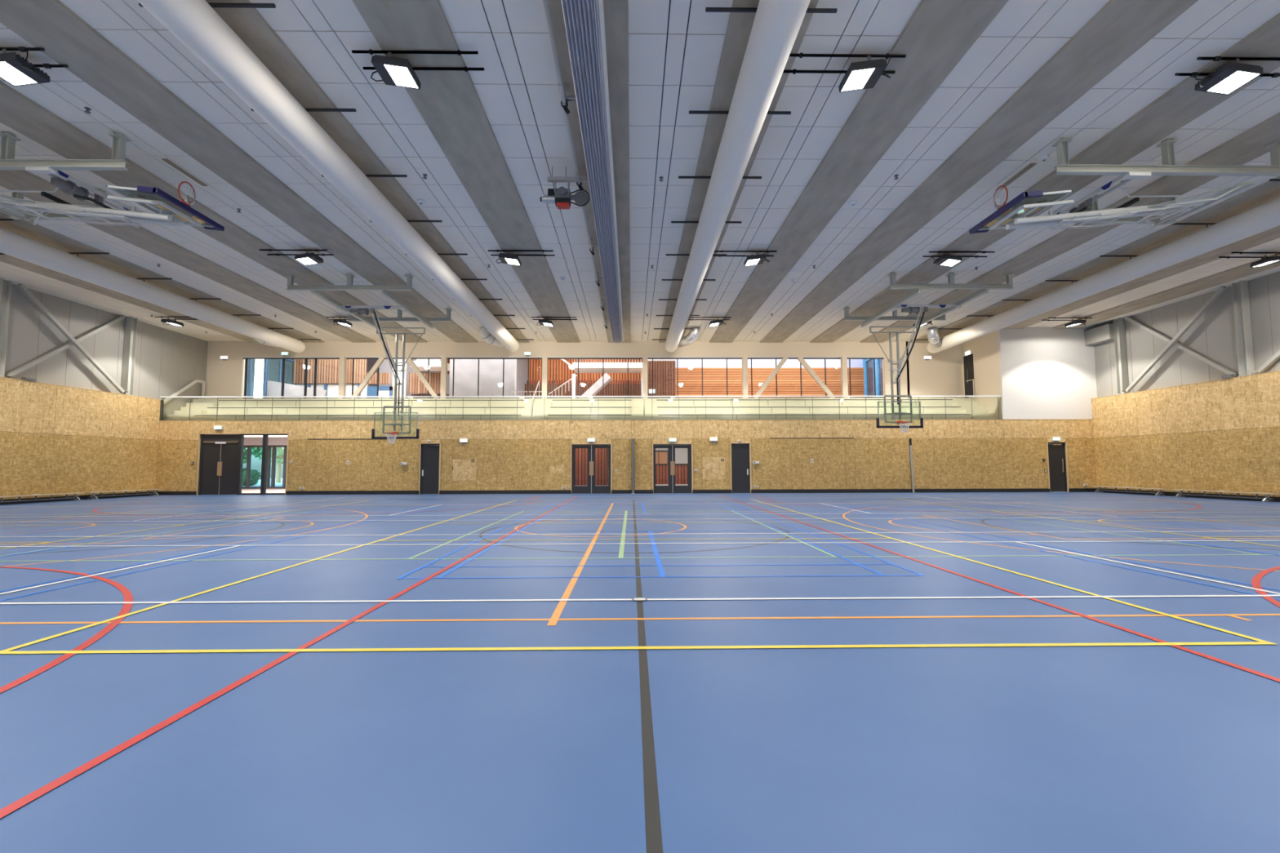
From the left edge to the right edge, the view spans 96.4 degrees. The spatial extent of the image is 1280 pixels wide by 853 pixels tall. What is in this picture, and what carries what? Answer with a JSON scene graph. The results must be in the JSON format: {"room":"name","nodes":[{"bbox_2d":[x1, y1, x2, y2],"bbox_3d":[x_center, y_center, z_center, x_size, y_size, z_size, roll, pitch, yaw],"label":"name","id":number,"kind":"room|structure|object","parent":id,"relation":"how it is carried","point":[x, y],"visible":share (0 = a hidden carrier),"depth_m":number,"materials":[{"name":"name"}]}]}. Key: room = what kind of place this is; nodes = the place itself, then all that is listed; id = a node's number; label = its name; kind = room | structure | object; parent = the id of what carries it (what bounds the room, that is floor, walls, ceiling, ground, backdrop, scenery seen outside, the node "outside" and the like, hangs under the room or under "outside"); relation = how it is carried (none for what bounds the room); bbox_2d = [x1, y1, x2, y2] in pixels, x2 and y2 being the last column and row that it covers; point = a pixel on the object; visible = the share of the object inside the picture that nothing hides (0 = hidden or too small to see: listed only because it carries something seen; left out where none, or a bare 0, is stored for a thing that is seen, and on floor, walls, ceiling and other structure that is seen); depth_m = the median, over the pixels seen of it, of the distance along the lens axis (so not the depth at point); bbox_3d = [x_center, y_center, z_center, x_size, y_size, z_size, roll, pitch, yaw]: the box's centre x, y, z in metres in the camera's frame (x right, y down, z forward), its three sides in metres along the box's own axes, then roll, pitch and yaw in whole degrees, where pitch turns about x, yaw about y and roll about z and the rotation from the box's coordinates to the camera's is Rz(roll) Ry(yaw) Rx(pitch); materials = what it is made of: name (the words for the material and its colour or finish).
{"room":"sports hall","nodes":[
{"label":"sports hall","id":0,"kind":"room"},
{"bbox_2d":[0,283,208,499],"bbox_3d":[-22.769,-1.744,14.774,0.610,8.230,31.500,0,-4,-1],"label":"wall","id":1,"kind":"structure","parent":0,"point":[69,429],"depth_m":23.30,"materials":[{"name":"brown"}]},
{"bbox_2d":[0,278,11,377],"bbox_3d":[-22.698,-3.501,20.231,0.300,3.490,0.380,0,-4,-1],"label":"steel column","id":2,"kind":"structure","parent":1,"relation":"on","point":[5,286],"depth_m":20.37,"materials":[{"name":"metal"}]},
{"bbox_2d":[4,315,125,377],"bbox_3d":[-22.777,-3.346,22.888,0.280,3.454,4.613,0,-4,-1],"label":"brace","id":3,"kind":"object","parent":1,"relation":"attached to","point":[35,362],"visible":0.96,"depth_m":22.42,"materials":[{"name":"grey paint"}]},
{"bbox_2d":[17,284,128,392],"bbox_3d":[-22.628,-3.340,22.981,0.280,3.454,4.624,0,-4,-1],"label":"brace","id":4,"kind":"object","parent":1,"relation":"attached to","point":[24,290],"visible":1,"depth_m":22.63,"materials":[{"name":"grey paint"}]},
{"bbox_2d":[0,491,153,504],"bbox_3d":[-22.430,2.157,12.754,0.035,0.165,28.000,0,-4,-1],"label":"baseboard","id":5,"kind":"structure","parent":1,"relation":"attached to","point":[82,497],"depth_m":22.49,"materials":[{"name":"black paint"}]},
{"bbox_2d":[120,316,137,395],"bbox_3d":[-22.775,-3.137,25.468,0.300,3.490,0.380,0,-4,-1],"label":"steel column","id":6,"kind":"structure","parent":1,"relation":"on","point":[131,324],"depth_m":25.45,"materials":[{"name":"metal"}]},
{"bbox_2d":[163,379,205,404],"bbox_3d":[-22.860,-1.722,28.672,0.060,1.528,2.709,0,-4,-1],"label":"handrail","id":7,"kind":"object","parent":1,"relation":"attached to","point":[195,381],"visible":0.88,"depth_m":29.00,"materials":[{"name":"white metal"}]},
{"bbox_2d":[253,359,263,398],"bbox_3d":[-20.768,-2.453,31.144,0.400,2.700,0.400,0,-4,-1],"label":"column","id":8,"kind":"structure","parent":0,"point":[259,364],"depth_m":31.02,"materials":[{"name":"white"}]},
{"bbox_2d":[241,437,435,493],"bbox_3d":[-20.007,2.019,30.970,15.100,3.350,7.750,0,-4,-1],"label":"wall","id":9,"kind":"structure","parent":0,"point":[247,441],"depth_m":34.67,"materials":[{"name":"beige"}]},
{"bbox_2d":[241,444,287,488],"bbox_3d":[-20.012,2.443,34.695,15.140,2.620,0.180,0,-4,-1],"label":"window","id":10,"kind":"structure","parent":9,"relation":"in","point":[249,446],"depth_m":34.59,"materials":[{"name":"black"}]},
{"bbox_2d":[448,359,516,395],"bbox_3d":[-9.124,-2.837,33.297,3.750,6.100,0.500,0,-4,-1],"label":"wall","id":11,"kind":"structure","parent":0,"point":[465,371],"depth_m":33.05,"materials":[{"name":"paint"}]},
{"bbox_2d":[294,359,862,398],"bbox_3d":[-4.580,-2.517,38.805,52.000,6.600,4.800,0,-4,-1],"label":"wall","id":12,"kind":"structure","parent":0,"point":[522,364],"depth_m":36.71,"materials":[{"name":"white paint"}]},
{"bbox_2d":[243,359,294,398],"bbox_3d":[-21.838,-2.840,33.461,0.170,6.200,5.800,0,-4,-1],"label":"window","id":13,"kind":"structure","parent":12,"relation":"in","point":[273,368],"depth_m":33.73,"materials":[{"name":"blue"}]},
{"bbox_2d":[366,386,392,398],"bbox_3d":[-16.412,-1.050,35.993,1.550,2.950,0.100,0,-4,-1],"label":"window","id":14,"kind":"structure","parent":12,"relation":"in","point":[371,390],"depth_m":36.03,"materials":[{"name":"blue"}]},
{"bbox_2d":[526,380,641,383],"bbox_3d":[-3.690,-2.997,39.503,8.200,0.350,0.100,0,-4,-1],"label":"band","id":15,"kind":"object","parent":12,"relation":"attached to","point":[530,381],"visible":0.43,"depth_m":39.46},
{"bbox_2d":[647,360,864,397],"bbox_3d":[7.417,-1.909,36.483,13.880,4.600,0.100,0,-4,-1],"label":"wall","id":16,"kind":"structure","parent":12,"relation":"attached to","point":[690,380],"depth_m":36.49,"materials":[{"name":"wood"}]},
{"bbox_2d":[204,340,964,437],"bbox_3d":[-2.618,-2.140,30.662,40.780,5.350,0.250,0,-4,-1],"label":"wall","id":17,"kind":"structure","parent":0,"point":[942,375],"depth_m":30.75,"materials":[{"name":"beige"}]},
{"bbox_2d":[241,358,339,398],"bbox_3d":[-18.438,-2.556,30.474,5.400,2.200,0.080,0,-4,-1],"label":"window","id":18,"kind":"structure","parent":17,"relation":"in","point":[246,359],"depth_m":30.45,"materials":[{"name":"black"}]},
{"bbox_2d":[346,358,440,398],"bbox_3d":[-13.070,-2.565,30.553,5.337,2.200,0.080,0,-4,-1],"label":"window","id":19,"kind":"structure","parent":17,"relation":"in","point":[347,358],"depth_m":30.56,"materials":[{"name":"black"}]},
{"bbox_2d":[446,358,542,398],"bbox_3d":[-7.733,-2.574,30.632,5.337,2.200,0.080,0,-4,-1],"label":"window","id":20,"kind":"structure","parent":17,"relation":"in","point":[447,358],"depth_m":30.60,"materials":[{"name":"black"}]},
{"bbox_2d":[547,358,642,398],"bbox_3d":[-2.397,-2.584,30.711,5.337,2.200,0.080,0,-4,-1],"label":"window","id":21,"kind":"structure","parent":17,"relation":"in","point":[548,358],"depth_m":30.68,"materials":[{"name":"black"}]},
{"bbox_2d":[647,358,742,398],"bbox_3d":[2.939,-2.593,30.790,5.337,2.200,0.080,0,-4,-1],"label":"window","id":22,"kind":"structure","parent":17,"relation":"in","point":[647,358],"depth_m":30.75,"materials":[{"name":"black"}]},
{"bbox_2d":[747,358,841,398],"bbox_3d":[8.276,-2.602,30.869,5.337,2.200,0.080,0,-4,-1],"label":"window","id":23,"kind":"structure","parent":17,"relation":"in","point":[748,358],"depth_m":30.84,"materials":[{"name":"black"}]},
{"bbox_2d":[862,343,909,397],"bbox_3d":[14.459,-2.907,33.948,0.170,6.200,6.100,0,-4,-1],"label":"window","id":24,"kind":"structure","parent":17,"relation":"in","point":[868,364],"depth_m":35.46,"materials":[{"name":"blue glass"}]},
{"bbox_2d":[573,444,607,485],"bbox_3d":[-4.044,1.895,30.185,4.600,3.000,1.400,0,-4,-1],"label":"wall","id":25,"kind":"structure","parent":0,"point":[580,454],"depth_m":29.50,"materials":[{"name":"wood"}]},
{"bbox_2d":[155,327,1097,494],"bbox_3d":[-0.280,-0.701,28.957,44.800,7.990,3.320,0,-4,-1],"label":"wall","id":26,"kind":"structure","parent":0,"point":[534,455],"depth_m":27.27,"materials":[{"name":"brown"}]},
{"bbox_2d":[197,434,287,494],"bbox_3d":[-18.663,1.783,26.981,4.130,2.860,0.180,0,-4,-1],"label":"door","id":27,"kind":"structure","parent":26,"relation":"in","point":[221,455],"depth_m":26.94,"materials":[{"name":"grey"}]},
{"bbox_2d":[419,444,439,493],"bbox_3d":[-9.918,2.006,27.069,0.916,2.380,0.150,0,-4,-1],"label":"door","id":28,"kind":"structure","parent":26,"relation":"in","point":[429,455],"depth_m":27.05,"materials":[{"name":"grey"}]},
{"bbox_2d":[162,397,998,420],"bbox_3d":[-2.736,-0.769,28.971,40.450,1.580,2.910,0,-4,-1],"label":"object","id":29,"kind":"object","parent":26,"relation":"on","point":[931,408],"visible":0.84,"depth_m":28.91,"materials":[{"name":"beige"}]},
{"bbox_2d":[337,356,346,398],"bbox_3d":[-15.734,-2.572,30.244,0.260,2.255,0.240,0,-4,-1],"label":"post","id":30,"kind":"object","parent":29,"relation":"on","point":[343,360],"visible":0.79,"depth_m":30.15,"materials":[{"name":"beige"}]},
{"bbox_2d":[351,355,385,398],"bbox_3d":[-14.405,-2.569,30.293,1.682,2.343,0.160,0,-4,-1],"label":"brace","id":31,"kind":"object","parent":29,"relation":"on","point":[381,359],"visible":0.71,"depth_m":30.23,"materials":[{"name":"beige"}]},
{"bbox_2d":[405,355,439,398],"bbox_3d":[-11.555,-2.574,30.335,1.778,2.349,0.160,0,-4,-1],"label":"brace","id":32,"kind":"object","parent":29,"relation":"on","point":[410,360],"visible":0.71,"depth_m":30.26,"materials":[{"name":"beige"}]},
{"bbox_2d":[440,356,447,398],"bbox_3d":[-10.398,-2.581,30.323,0.260,2.255,0.240,0,-4,-1],"label":"post","id":33,"kind":"object","parent":29,"relation":"on","point":[443,359],"visible":0.79,"depth_m":30.22,"materials":[{"name":"beige"}]},
{"bbox_2d":[542,356,547,398],"bbox_3d":[-5.061,-2.590,30.402,0.260,2.255,0.240,0,-4,-1],"label":"post","id":34,"kind":"object","parent":29,"relation":"on","point":[544,359],"visible":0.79,"depth_m":30.30,"materials":[{"name":"beige"}]},
{"bbox_2d":[642,356,647,398],"bbox_3d":[0.275,-2.600,30.481,0.260,2.255,0.240,0,-4,-1],"label":"post","id":35,"kind":"object","parent":29,"relation":"on","point":[644,358],"visible":0.79,"depth_m":30.37,"materials":[{"name":"beige"}]},
{"bbox_2d":[742,356,748,398],"bbox_3d":[5.612,-2.609,30.560,0.260,2.255,0.240,0,-4,-1],"label":"post","id":36,"kind":"object","parent":29,"relation":"on","point":[744,359],"visible":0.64,"depth_m":30.45,"materials":[{"name":"beige"}]},
{"bbox_2d":[753,355,787,398],"bbox_3d":[6.993,-2.607,30.610,1.875,2.354,0.160,0,-4,-1],"label":"brace","id":37,"kind":"object","parent":29,"relation":"on","point":[784,358],"visible":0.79,"depth_m":30.54,"materials":[{"name":"beige"}]},
{"bbox_2d":[797,355,835,398],"bbox_3d":[9.443,-2.611,30.646,1.971,2.359,0.160,0,-4,-1],"label":"brace","id":38,"kind":"object","parent":29,"relation":"on","point":[802,362],"visible":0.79,"depth_m":30.58,"materials":[{"name":"beige"}]},
{"bbox_2d":[840,356,848,398],"bbox_3d":[10.948,-2.618,30.639,0.260,2.255,0.240,0,-4,-1],"label":"post","id":39,"kind":"object","parent":29,"relation":"on","point":[843,359],"visible":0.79,"depth_m":30.54,"materials":[{"name":"beige"}]},
{"bbox_2d":[160,395,1002,420],"bbox_3d":[-2.617,-0.889,27.392,40.280,1.160,0.060,0,-4,-1],"label":"glass balustrade","id":40,"kind":"object","parent":26,"relation":"on","point":[997,396],"visible":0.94,"depth_m":27.34,"materials":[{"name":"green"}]},
{"bbox_2d":[571,444,610,493],"bbox_3d":[-2.304,2.016,27.190,1.866,2.335,0.130,0,-4,-1],"label":"door","id":41,"kind":"structure","parent":26,"relation":"in","point":[590,487],"depth_m":27.13,"materials":[{"name":"grey"}]},
{"bbox_2d":[155,488,1096,495],"bbox_3d":[-0.395,3.088,27.046,44.500,0.165,0.045,0,-4,-1],"label":"baseboard","id":42,"kind":"structure","parent":26,"relation":"attached to","point":[1070,490],"depth_m":27.07,"materials":[{"name":"black paint"}]},
{"bbox_2d":[653,444,691,493],"bbox_3d":[1.550,2.009,27.247,1.836,2.335,0.130,0,-4,-1],"label":"door","id":43,"kind":"structure","parent":26,"relation":"in","point":[671,487],"depth_m":27.20,"materials":[{"name":"grey"}]},
{"bbox_2d":[731,443,750,493],"bbox_3d":[4.800,1.990,27.286,0.896,2.360,0.150,0,-4,-1],"label":"door","id":44,"kind":"structure","parent":26,"relation":"in","point":[740,472],"depth_m":27.27,"materials":[{"name":"grey"}]},
{"bbox_2d":[963,353,974,397],"bbox_3d":[17.478,-2.678,30.368,0.120,2.230,0.820,0,-4,-1],"label":"door","id":45,"kind":"structure","parent":26,"relation":"in","point":[967,360],"depth_m":30.38,"materials":[{"name":"grey"}]},
{"bbox_2d":[1048,442,1067,492],"bbox_3d":[20.043,1.954,27.517,0.910,2.380,0.220,0,-4,-1],"label":"door","id":46,"kind":"structure","parent":26,"relation":"in","point":[1056,451],"depth_m":27.49,"materials":[{"name":"grey"}]},
{"bbox_2d":[0,492,1279,852],"bbox_3d":[-0.190,2.299,13.121,45.300,0.210,28.500,0,-4,-1],"label":"floor","id":47,"kind":"structure","parent":0,"point":[904,672],"depth_m":3.54,"materials":[{"name":"plastic"}]},
{"bbox_2d":[0,492,84,502],"bbox_3d":[-22.280,2.660,21.092,0.380,0.315,3.500,0,-4,-1],"label":"bench","id":48,"kind":"object","parent":47,"relation":"on","point":[75,497],"visible":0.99,"depth_m":21.34,"materials":[{"name":"beige wood"}]},
{"bbox_2d":[84,488,161,499],"bbox_3d":[-22.335,2.920,24.833,0.380,0.315,3.500,0,-4,-1],"label":"bench","id":49,"kind":"object","parent":47,"relation":"on","point":[154,492],"visible":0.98,"depth_m":24.58,"materials":[{"name":"beige wood"}]},
{"bbox_2d":[1092,485,1168,495],"bbox_3d":[21.602,2.833,25.334,0.380,0.315,3.600,0,-4,-1],"label":"bench","id":50,"kind":"object","parent":47,"relation":"on","point":[1159,492],"visible":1,"depth_m":25.13,"materials":[{"name":"beige wood"}]},
{"bbox_2d":[1171,488,1279,502],"bbox_3d":[21.661,2.554,21.319,0.380,0.315,3.650,0,-4,-1],"label":"bench","id":51,"kind":"object","parent":47,"relation":"on","point":[1180,494],"visible":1,"depth_m":21.00,"materials":[{"name":"beige wood"}]},
{"bbox_2d":[0,0,1279,342],"bbox_3d":[-0.236,-5.799,15.237,45.100,0.400,31.200,0,-4,-1],"label":"ceiling","id":52,"kind":"structure","parent":0,"point":[981,91],"depth_m":12.11,"materials":[{"name":"grey"}]},
{"bbox_2d":[0,46,68,86],"bbox_3d":[-10.473,-5.821,9.223,2.050,0.333,0.540,0,-4,-1],"label":"floodlight","id":53,"kind":"object","parent":52,"relation":"attached to","point":[15,70],"visible":1,"depth_m":9.20,"materials":[{"name":"grey"}]},
{"bbox_2d":[0,131,224,231],"bbox_3d":[-12.492,-5.138,12.625,5.251,1.334,2.600,0,-4,-1],"label":"basketball hoop","id":54,"kind":"object","parent":52,"relation":"hanging from","point":[167,210],"visible":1,"depth_m":12.32,"materials":[{"name":"grey paint"}]},
{"bbox_2d":[0,218,320,352],"bbox_3d":[-17.225,-5.163,14.477,1.900,0.780,30.170,0,-4,-1],"label":"air duct","id":55,"kind":"object","parent":52,"relation":"hanging from","point":[13,244],"visible":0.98,"depth_m":19.16,"materials":[{"name":"metal"}]},
{"bbox_2d":[161,158,208,186],"bbox_3d":[-10.354,-5.774,13.031,0.120,0.020,1.200,0,-4,-1],"label":"ceiling vent","id":56,"kind":"object","parent":52,"relation":"in","point":[166,160],"visible":1,"depth_m":12.98,"materials":[{"name":"grey metal"}]},
{"bbox_2d":[258,248,333,265],"bbox_3d":[-10.597,-5.235,17.652,2.050,0.333,0.540,0,-4,-1],"label":"floodlight","id":57,"kind":"object","parent":52,"relation":"attached to","point":[306,259],"visible":1,"depth_m":17.53,"materials":[{"name":"grey"}]},
{"bbox_2d":[137,0,533,351],"bbox_3d":[-6.256,-5.182,14.639,1.900,0.780,30.170,0,-4,-1],"label":"air duct","id":58,"kind":"object","parent":52,"relation":"hanging from","point":[195,24],"visible":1,"depth_m":10.06,"materials":[{"name":"metal"}]},
{"bbox_2d":[479,328,503,346],"bbox_3d":[-7.241,-4.326,27.919,0.530,0.714,1.360,-3,-5,38],"label":"duct elbow","id":59,"kind":"object","parent":58,"relation":"attached to","point":[485,334],"visible":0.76,"depth_m":27.58,"materials":[{"name":"white metal"}]},
{"bbox_2d":[285,273,452,444],"bbox_3d":[-10.133,-2.265,22.124,4.340,5.762,5.020,0,-4,-1],"label":"basketball hoop","id":60,"kind":"object","parent":52,"relation":"hanging from","point":[356,311],"visible":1,"depth_m":23.20,"materials":[{"name":"grey paint"}]},
{"bbox_2d":[351,48,484,89],"bbox_3d":[-3.599,-5.833,9.325,2.000,0.333,0.540,0,-4,-1],"label":"floodlight","id":61,"kind":"object","parent":52,"relation":"attached to","point":[393,71],"visible":1,"depth_m":9.17,"materials":[{"name":"grey"}]},
{"bbox_2d":[488,249,555,266],"bbox_3d":[-3.672,-5.247,17.754,2.000,0.333,0.540,0,-4,-1],"label":"floodlight","id":62,"kind":"object","parent":52,"relation":"attached to","point":[507,258],"visible":1,"depth_m":17.57,"materials":[{"name":"grey"}]},
{"bbox_2d":[542,0,609,328],"bbox_3d":[-1.274,-5.535,12.847,0.292,0.451,26.300,0,-4,-1],"label":"shaft","id":63,"kind":"object","parent":52,"relation":"hanging from","point":[562,86],"visible":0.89,"depth_m":10.36,"materials":[{"name":"grey paint"}]},
{"bbox_2d":[540,166,589,208],"bbox_3d":[-1.685,-5.348,12.803,1.107,0.830,0.350,0,-4,-1],"label":"motor","id":64,"kind":"object","parent":63,"relation":"attached to","point":[562,197],"visible":1,"depth_m":12.76,"materials":[{"name":"silver metal"}]},
{"bbox_2d":[560,0,623,343],"bbox_3d":[-0.841,-5.309,13.464,0.525,0.820,27.650,0,-4,-1],"label":"curtain","id":65,"kind":"object","parent":52,"relation":"hanging from","point":[584,20],"visible":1,"depth_m":9.89,"materials":[{"name":"fabric"}]},
{"bbox_2d":[652,0,837,352],"bbox_3d":[1.803,-5.196,14.758,1.900,0.780,30.170,0,-4,-1],"label":"air duct","id":66,"kind":"object","parent":52,"relation":"hanging from","point":[776,24],"visible":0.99,"depth_m":10.03,"materials":[{"name":"metal"}]},
{"bbox_2d":[677,328,699,346],"bbox_3d":[2.396,-4.343,28.061,0.530,0.714,1.360,3,-5,-39],"label":"duct elbow","id":67,"kind":"object","parent":66,"relation":"attached to","point":[693,335],"visible":0.95,"depth_m":27.76,"materials":[{"name":"silver metal"}]},
{"bbox_2d":[712,250,777,266],"bbox_3d":[3.227,-5.259,17.857,2.000,0.333,0.540,0,-4,-1],"label":"floodlight","id":68,"kind":"object","parent":52,"relation":"attached to","point":[757,259],"visible":0.94,"depth_m":17.67,"materials":[{"name":"grey"}]},
{"bbox_2d":[782,52,906,92],"bbox_3d":[3.301,-5.845,9.427,2.000,0.333,0.540,0,-4,-1],"label":"floodlight","id":69,"kind":"object","parent":52,"relation":"attached to","point":[860,75],"visible":0.97,"depth_m":9.28,"materials":[{"name":"grey"}]},
{"bbox_2d":[842,272,1014,432],"bbox_3d":[10.838,-2.520,22.179,4.340,5.362,5.020,0,-4,-1],"label":"basketball hoop","id":70,"kind":"object","parent":52,"relation":"hanging from","point":[944,308],"visible":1,"depth_m":23.13,"materials":[{"name":"grey paint"}]},
{"bbox_2d":[922,250,995,266],"bbox_3d":[10.001,-5.271,17.957,2.050,0.333,0.540,0,-4,-1],"label":"floodlight","id":71,"kind":"object","parent":52,"relation":"attached to","point":[950,260],"visible":1,"depth_m":17.80,"materials":[{"name":"grey"}]},
{"bbox_2d":[1042,317,1092,327],"bbox_3d":[19.409,-4.740,25.978,2.000,0.333,0.540,0,-4,-1],"label":"floodlight","id":72,"kind":"object","parent":52,"relation":"attached to","point":[1074,322],"visible":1,"depth_m":25.80,"materials":[{"name":"grey"}]},
{"bbox_2d":[915,178,1279,353],"bbox_3d":[15.521,-5.218,15.002,1.900,0.780,30.250,0,-4,-1],"label":"air duct","id":73,"kind":"object","parent":52,"relation":"hanging from","point":[1265,216],"visible":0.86,"depth_m":17.61,"materials":[{"name":"white metal"}]},
{"bbox_2d":[927,328,942,347],"bbox_3d":[14.537,-4.364,28.241,0.530,0.714,1.360,-3,-5,38],"label":"duct elbow","id":74,"kind":"object","parent":73,"relation":"attached to","point":[934,340],"visible":1,"depth_m":27.89,"materials":[{"name":"silver metal"}]},
{"bbox_2d":[968,137,1279,234],"bbox_3d":[10.655,-5.174,12.967,5.331,1.342,2.600,0,-4,-1],"label":"basketball hoop","id":75,"kind":"object","parent":52,"relation":"hanging from","point":[1019,212],"visible":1,"depth_m":12.54,"materials":[{"name":"grey paint"}]},
{"bbox_2d":[1174,56,1279,94],"bbox_3d":[10.125,-5.857,9.528,2.050,0.333,0.540,0,-4,-1],"label":"floodlight","id":76,"kind":"object","parent":52,"relation":"attached to","point":[1229,77],"visible":1,"depth_m":9.43,"materials":[{"name":"grey"}]},
{"bbox_2d":[1218,251,1279,267],"bbox_3d":[19.525,-5.288,18.098,2.000,0.333,0.540,0,-4,-1],"label":"floodlight","id":77,"kind":"object","parent":52,"relation":"attached to","point":[1265,260],"visible":1,"depth_m":18.04,"materials":[{"name":"grey"}]},
{"bbox_2d":[607,444,687,485],"bbox_3d":[-0.338,1.907,29.788,12.200,3.300,4.700,0,-4,-1],"label":"wall","id":78,"kind":"structure","parent":0,"point":[681,454],"depth_m":31.99,"materials":[{"name":"beige"}]},
{"bbox_2d":[655,450,667,463],"bbox_3d":[1.058,2.417,31.833,1.050,2.160,0.090,0,-4,-1],"label":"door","id":79,"kind":"structure","parent":78,"relation":"in","point":[661,456],"depth_m":31.88,"materials":[{"name":"brown"}]},
{"bbox_2d":[655,463,688,484],"bbox_3d":[1.394,2.736,31.109,3.100,1.420,0.200,0,-4,-1],"label":"wall","id":80,"kind":"structure","parent":78,"relation":"on","point":[661,469],"depth_m":31.07,"materials":[{"name":"brown"}]},
{"bbox_2d":[1090,271,1279,497],"bbox_3d":[22.316,-1.823,15.442,0.610,8.230,31.500,0,-4,-1],"label":"wall","id":81,"kind":"structure","parent":0,"point":[1184,425],"depth_m":22.73,"materials":[{"name":"brown"}]},
{"bbox_2d":[1084,323,1114,345],"bbox_3d":[21.893,-4.371,27.162,0.420,0.740,1.460,0,-4,-1],"label":"box","id":82,"kind":"object","parent":81,"relation":"attached to","point":[1104,333],"visible":1,"depth_m":27.01,"materials":[{"name":"grey"}]},
{"bbox_2d":[1112,317,1128,394],"bbox_3d":[22.000,-3.215,26.131,0.300,3.490,0.380,0,-4,-1],"label":"steel column","id":83,"kind":"structure","parent":81,"relation":"on","point":[1119,335],"depth_m":26.11,"materials":[{"name":"metal"}]},
{"bbox_2d":[1121,285,1226,391],"bbox_3d":[21.927,-3.418,23.640,0.280,3.454,4.624,0,-4,-1],"label":"brace","id":84,"kind":"object","parent":81,"relation":"attached to","point":[1221,289],"visible":1,"depth_m":23.29,"materials":[{"name":"grey paint"}]},
{"bbox_2d":[1124,316,1238,375],"bbox_3d":[22.078,-3.424,23.552,0.280,3.454,4.613,0,-4,-1],"label":"brace","id":85,"kind":"object","parent":81,"relation":"attached to","point":[1215,365],"visible":0.89,"depth_m":23.14,"materials":[{"name":"grey paint"}]},
{"bbox_2d":[1096,488,1279,502],"bbox_3d":[22.050,2.079,13.413,0.035,0.165,28.000,0,-4,-1],"label":"baseboard","id":86,"kind":"structure","parent":81,"relation":"attached to","point":[1168,494],"depth_m":22.41,"materials":[{"name":"black paint"}]},
{"bbox_2d":[1231,280,1254,376],"bbox_3d":[22.077,-3.579,20.894,0.300,3.490,0.380,0,-4,-1],"label":"steel column","id":87,"kind":"structure","parent":81,"relation":"on","point":[1244,343],"depth_m":20.88,"materials":[{"name":"metal"}]},
{"bbox_2d":[1251,350,1279,373],"bbox_3d":[22.154,-3.783,18.381,0.280,3.453,4.574,0,-4,-1],"label":"brace","id":88,"kind":"object","parent":81,"relation":"attached to","point":[1271,361],"visible":1,"depth_m":20.09,"materials":[{"name":"grey paint"}]},
{"bbox_3d":[-4.538,-2.711,36.012,52.000,6.600,10.400,0,-4,-1],"label":"floor","id":89,"kind":"structure","parent":0,"visible":0},
{"bbox_2d":[266,380,326,398],"bbox_3d":[-21.002,-2.062,33.519,5.168,1.836,0.120,0,-4,-1],"label":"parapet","id":90,"kind":"object","parent":89,"relation":"on","point":[273,388],"visible":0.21,"depth_m":33.47,"materials":[{"name":"paint"}]},
{"bbox_2d":[293,359,367,383],"bbox_3d":[-19.570,-4.239,36.148,4.550,3.050,0.100,0,-4,-1],"label":"wall","id":91,"kind":"structure","parent":89,"relation":"on","point":[327,370],"depth_m":36.04,"materials":[{"name":"wood"}]},
{"bbox_2d":[365,373,390,383],"bbox_3d":[-16.490,-3.029,36.009,1.500,0.700,0.100,0,-4,-1],"label":"parapet","id":92,"kind":"object","parent":91,"relation":"attached to","point":[384,378],"visible":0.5,"depth_m":35.96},
{"bbox_2d":[408,373,440,393],"bbox_3d":[-13.540,-2.735,36.032,2.000,1.300,0.100,0,-4,-1],"label":"parapet","id":93,"kind":"object","parent":89,"relation":"attached to","point":[415,384],"visible":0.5,"depth_m":35.98,"materials":[{"name":"wood"}]},
{"bbox_2d":[410,359,449,371],"bbox_3d":[-12.728,-4.686,35.026,2.000,2.350,1.600,0,-4,-1],"label":"canopy","id":94,"kind":"object","parent":89,"relation":"attached to","point":[422,364],"visible":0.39,"depth_m":34.22,"materials":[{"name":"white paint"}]},
{"bbox_2d":[524,383,641,395],"bbox_3d":[-3.674,-1.157,38.573,8.200,3.450,0.100,0,-4,-1],"label":"wall","id":95,"kind":"structure","parent":89,"relation":"on","point":[610,389],"depth_m":38.62,"materials":[{"name":"wood"}]},
{"bbox_2d":[528,359,642,380],"bbox_3d":[-3.699,-4.348,39.897,8.200,2.400,0.100,0,-4,-1],"label":"wall","id":96,"kind":"structure","parent":89,"relation":"on","point":[562,371],"depth_m":39.80,"materials":[{"name":"wood"}]},
{"bbox_2d":[548,359,642,395],"bbox_3d":[-2.674,-3.038,35.701,5.980,3.600,2.120,0,-4,-1],"label":"stair","id":97,"kind":"structure","parent":89,"relation":"on","point":[584,367],"depth_m":34.93,"materials":[{"name":"white paint"}]},
{"bbox_2d":[640,370,642,395],"bbox_3d":[0.200,-1.565,35.952,0.230,3.880,0.300,0,-4,-1],"label":"column","id":98,"kind":"structure","parent":89,"relation":"on","point":[642,371],"depth_m":35.88,"materials":[{"name":"white paint"}]},
{"label":"outside","id":99,"kind":"structure","parent":0,"visible":0},
{"bbox_2d":[241,478,282,486],"bbox_3d":[-25.764,5.152,52.046,70.000,0.250,34.700,0,-4,-1],"label":"ground","id":100,"kind":"structure","parent":99,"point":[277,484],"depth_m":44.61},
{"bbox_2d":[241,467,261,485],"bbox_3d":[-29.093,3.673,41.404,3.224,1.600,2.334,0,-4,-1],"label":"shrub","id":101,"kind":"object","parent":100,"relation":"on","point":[255,476],"visible":0.3,"depth_m":41.18,"materials":[{"name":"plant"}]},
{"bbox_2d":[246,447,284,482],"bbox_3d":[-31.171,1.531,49.566,5.693,6.680,4.031,0,-4,-1],"label":"tree","id":102,"kind":"object","parent":100,"relation":"on","point":[279,453],"visible":0.08,"depth_m":48.90,"materials":[{"name":"plant"}]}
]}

